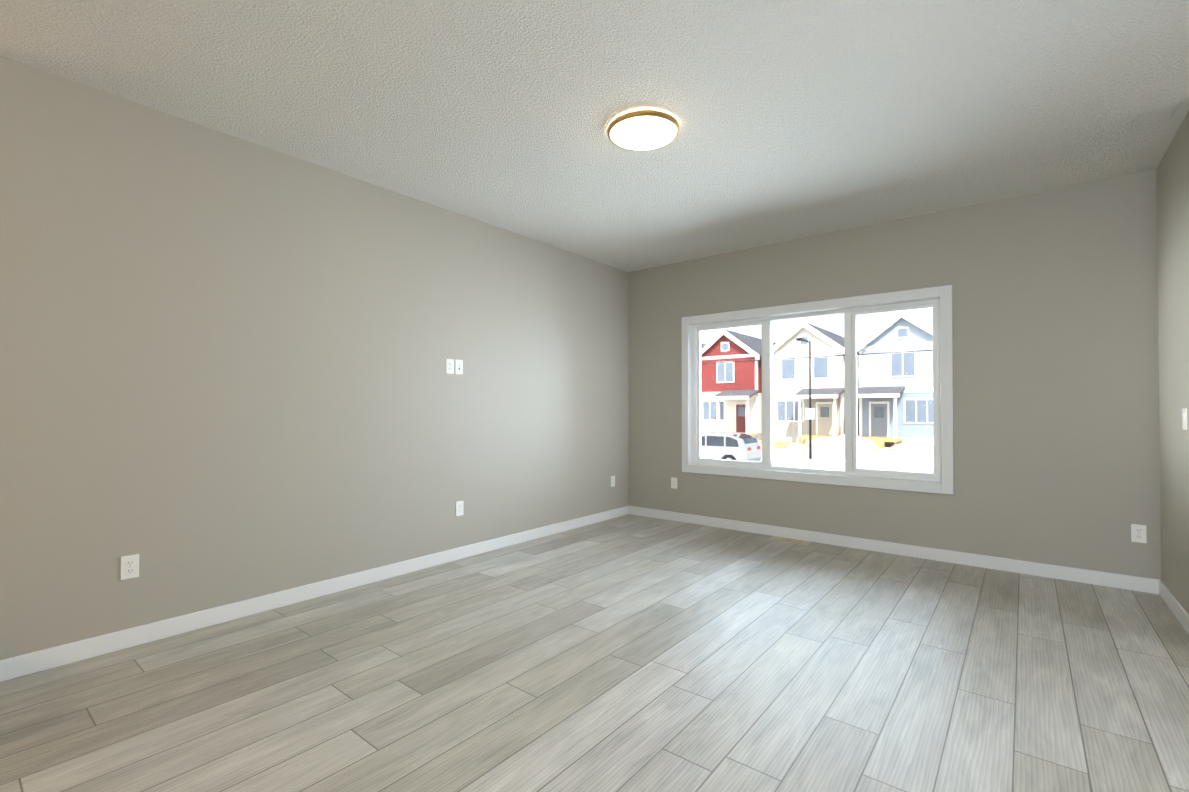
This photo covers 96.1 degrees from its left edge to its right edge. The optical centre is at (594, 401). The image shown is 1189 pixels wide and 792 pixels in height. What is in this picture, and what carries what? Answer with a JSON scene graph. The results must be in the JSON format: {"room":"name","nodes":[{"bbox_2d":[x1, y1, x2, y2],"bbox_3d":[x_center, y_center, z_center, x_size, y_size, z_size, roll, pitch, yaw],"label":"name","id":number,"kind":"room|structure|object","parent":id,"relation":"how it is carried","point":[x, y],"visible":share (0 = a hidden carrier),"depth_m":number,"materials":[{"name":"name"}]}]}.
{"room":"living room","nodes":[
{"label":"living room","id":0,"kind":"room"},
{"bbox_2d":[0,56,628,659],"bbox_3d":[-1.199,-0.126,4.196,0.140,2.740,4.880,-1,-1,39],"label":"wall","id":1,"kind":"structure","parent":0,"point":[224,378],"depth_m":3.09,"materials":[{"name":"beige paint"}]},
{"bbox_2d":[121,554,138,579],"bbox_3d":[-2.322,0.825,2.670,0.009,0.115,0.070,-1,-1,39],"label":"electrical outlet","id":2,"kind":"object","parent":1,"relation":"attached to","point":[129,566],"visible":1,"depth_m":2.67,"materials":[{"name":"white plastic"}]},
{"bbox_2d":[0,506,628,681],"bbox_3d":[-1.143,1.196,4.127,0.014,0.094,4.866,-1,-1,39],"label":"baseboard","id":3,"kind":"structure","parent":1,"relation":"attached to","point":[39,661],"depth_m":3.06,"materials":[{"name":"white wood"}]},
{"bbox_2d":[446,359,453,373],"bbox_3d":[-1.127,-0.277,4.169,0.009,0.115,0.070,-1,-1,39],"label":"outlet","id":4,"kind":"object","parent":1,"relation":"attached to","point":[449,366],"visible":1,"depth_m":4.17,"materials":[{"name":"white plastic"}]},
{"bbox_2d":[455,359,462,373],"bbox_3d":[-1.072,-0.276,4.234,0.012,0.115,0.070,-1,-1,39],"label":"outlet plate","id":5,"kind":"object","parent":1,"relation":"attached to","point":[458,366],"visible":1,"depth_m":4.23,"materials":[{"name":"white plastic"}]},
{"bbox_2d":[456,501,463,515],"bbox_3d":[-1.067,0.844,4.230,0.009,0.115,0.070,-1,-1,39],"label":"electrical outlet","id":6,"kind":"object","parent":1,"relation":"attached to","point":[459,508],"visible":1,"depth_m":4.23,"materials":[{"name":"white plastic"}]},
{"bbox_2d":[611,476,614,486],"bbox_3d":[0.201,0.863,5.805,0.009,0.115,0.070,-1,-1,39],"label":"electrical outlet","id":7,"kind":"object","parent":1,"relation":"attached to","point":[612,481],"visible":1,"depth_m":5.80,"materials":[{"name":"white plastic"}]},
{"bbox_2d":[0,514,1188,791],"bbox_3d":[0.014,1.258,0.470,9.080,0.120,9.540,-1,-1,39],"label":"floor","id":8,"kind":"structure","parent":0,"point":[628,652],"depth_m":2.30,"materials":[{"name":"grey wood"}]},
{"bbox_2d":[769,536,810,544],"bbox_3d":[1.756,1.247,4.806,0.330,0.008,0.140,-1,-1,39],"label":"floor vent","id":9,"kind":"object","parent":8,"relation":"in","point":[788,540],"visible":0.94,"depth_m":4.79,"materials":[{"name":"beige metal"}]},
{"bbox_2d":[0,0,1188,271],"bbox_3d":[0.014,-1.601,0.505,9.080,0.120,9.540,-1,-1,39],"label":"ceiling","id":10,"kind":"structure","parent":0,"point":[800,118],"depth_m":2.64,"materials":[{"name":"paint"}]},
{"bbox_2d":[608,110,678,150],"bbox_3d":[0.269,-1.481,2.942,0.390,0.062,0.390,-1,-1,39],"label":"ceiling light fixture","id":11,"kind":"object","parent":10,"relation":"attached to","point":[641,130],"visible":1,"depth_m":2.88,"materials":[{"name":"white"}]},
{"bbox_2d":[628,169,1160,579],"bbox_3d":[3.409,-0.132,3.750,7.880,2.740,0.200,-1,-1,39],"label":"wall","id":12,"kind":"structure","parent":0,"point":[1056,443],"depth_m":3.95,"materials":[{"name":"beige paint"}]},
{"bbox_2d":[671,477,676,488],"bbox_3d":[0.844,0.862,5.667,0.070,0.115,0.009,-1,-1,39],"label":"electrical outlet","id":13,"kind":"object","parent":12,"relation":"attached to","point":[673,482],"visible":1,"depth_m":5.66,"materials":[{"name":"white plastic"}]},
{"bbox_2d":[682,285,953,494],"bbox_3d":[1.895,-0.085,4.933,2.372,1.621,0.183,-1,-1,39],"label":"window unit","id":14,"kind":"structure","parent":12,"relation":"in","point":[940,479],"depth_m":4.69,"materials":[{"name":"white plastic"}]},
{"bbox_2d":[629,506,1158,593],"bbox_3d":[2.006,1.203,4.725,4.170,0.094,0.014,-1,-1,39],"label":"baseboard","id":15,"kind":"structure","parent":12,"relation":"attached to","point":[1129,582],"depth_m":4.21,"materials":[{"name":"white wood"}]},
{"bbox_2d":[1131,524,1146,542],"bbox_3d":[3.554,0.860,3.487,0.070,0.115,0.009,-1,-1,39],"label":"electrical outlet","id":16,"kind":"object","parent":12,"relation":"attached to","point":[1138,533],"visible":1,"depth_m":3.48,"materials":[{"name":"white plastic"}]},
{"bbox_2d":[1156,110,1188,613],"bbox_3d":[3.396,-0.140,3.048,0.120,2.740,0.910,-1,-1,39],"label":"wall","id":17,"kind":"structure","parent":0,"point":[1172,183],"depth_m":3.08,"materials":[{"name":"beige paint"}]},
{"bbox_2d":[1159,580,1188,634],"bbox_3d":[3.297,1.182,3.016,0.014,0.094,1.030,-1,-1,39],"label":"baseboard","id":18,"kind":"structure","parent":17,"relation":"attached to","point":[1178,610],"depth_m":3.06,"materials":[{"name":"white wood"}]},
{"bbox_2d":[1182,408,1186,429],"bbox_3d":[3.181,0.093,2.883,0.011,0.115,0.070,-1,-1,39],"label":"light switch","id":19,"kind":"object","parent":17,"relation":"attached to","point":[1184,418],"visible":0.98,"depth_m":2.87,"materials":[{"name":"white plastic"}]},
{"label":"outside","id":20,"kind":"structure","parent":0,"visible":0},
{"bbox_2d":[759,440,933,472],"bbox_3d":[26.401,3.527,62.283,150.000,0.850,119.700,-1,-1,39],"label":"ground","id":21,"kind":"structure","parent":20,"point":[885,464],"depth_m":27.82,"materials":[{"name":"white snow"}]},
{"bbox_2d":[701,433,761,461],"bbox_3d":[5.841,2.376,26.534,4.370,1.640,2.120,-1,-1,39],"label":"suv","id":22,"kind":"object","parent":21,"relation":"on","point":[737,438],"depth_m":25.23,"materials":[{"name":"white paint"}]},
{"bbox_2d":[701,329,775,440],"bbox_3d":[12.506,-1.168,43.471,5.500,8.480,14.120,-1,-1,39],"label":"house","id":23,"kind":"structure","parent":21,"relation":"on","point":[729,369],"depth_m":39.80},
{"bbox_2d":[759,441,793,447],"bbox_3d":[10.753,2.586,32.431,2.250,0.265,1.150,-1,-1,39],"label":"stack","id":24,"kind":"object","parent":21,"relation":"on","point":[780,444],"depth_m":32.16,"materials":[{"name":"yellow"}]},
{"bbox_2d":[796,338,814,458],"bbox_3d":[11.125,-0.103,28.260,0.500,6.400,1.967,-1,-1,39],"label":"pole","id":25,"kind":"object","parent":21,"relation":"on","point":[809,413],"depth_m":28.92,"materials":[{"name":"grey metal"}]},
{"bbox_2d":[773,321,858,444],"bbox_3d":[17.025,-1.217,39.836,5.500,8.490,14.120,-1,-1,39],"label":"house","id":26,"kind":"structure","parent":21,"relation":"on","point":[823,378],"depth_m":36.35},
{"bbox_2d":[805,434,879,450],"bbox_3d":[14.315,2.395,31.015,4.166,1.042,3.007,-1,-1,39],"label":"pile","id":27,"kind":"object","parent":21,"relation":"on","point":[818,442],"depth_m":30.15,"materials":[{"name":"white snow"}]},
{"bbox_2d":[857,311,933,448],"bbox_3d":[21.622,-1.272,36.138,5.500,8.511,14.120,-1,-1,39],"label":"house","id":28,"kind":"structure","parent":21,"relation":"on","point":[887,424],"depth_m":32.84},
{"bbox_2d":[888,440,933,453],"bbox_3d":[18.154,2.407,28.183,4.824,0.912,2.776,-1,-1,39],"label":"pile","id":29,"kind":"object","parent":21,"relation":"on","point":[919,446],"depth_m":28.09,"materials":[{"name":"white snow"}]}
]}

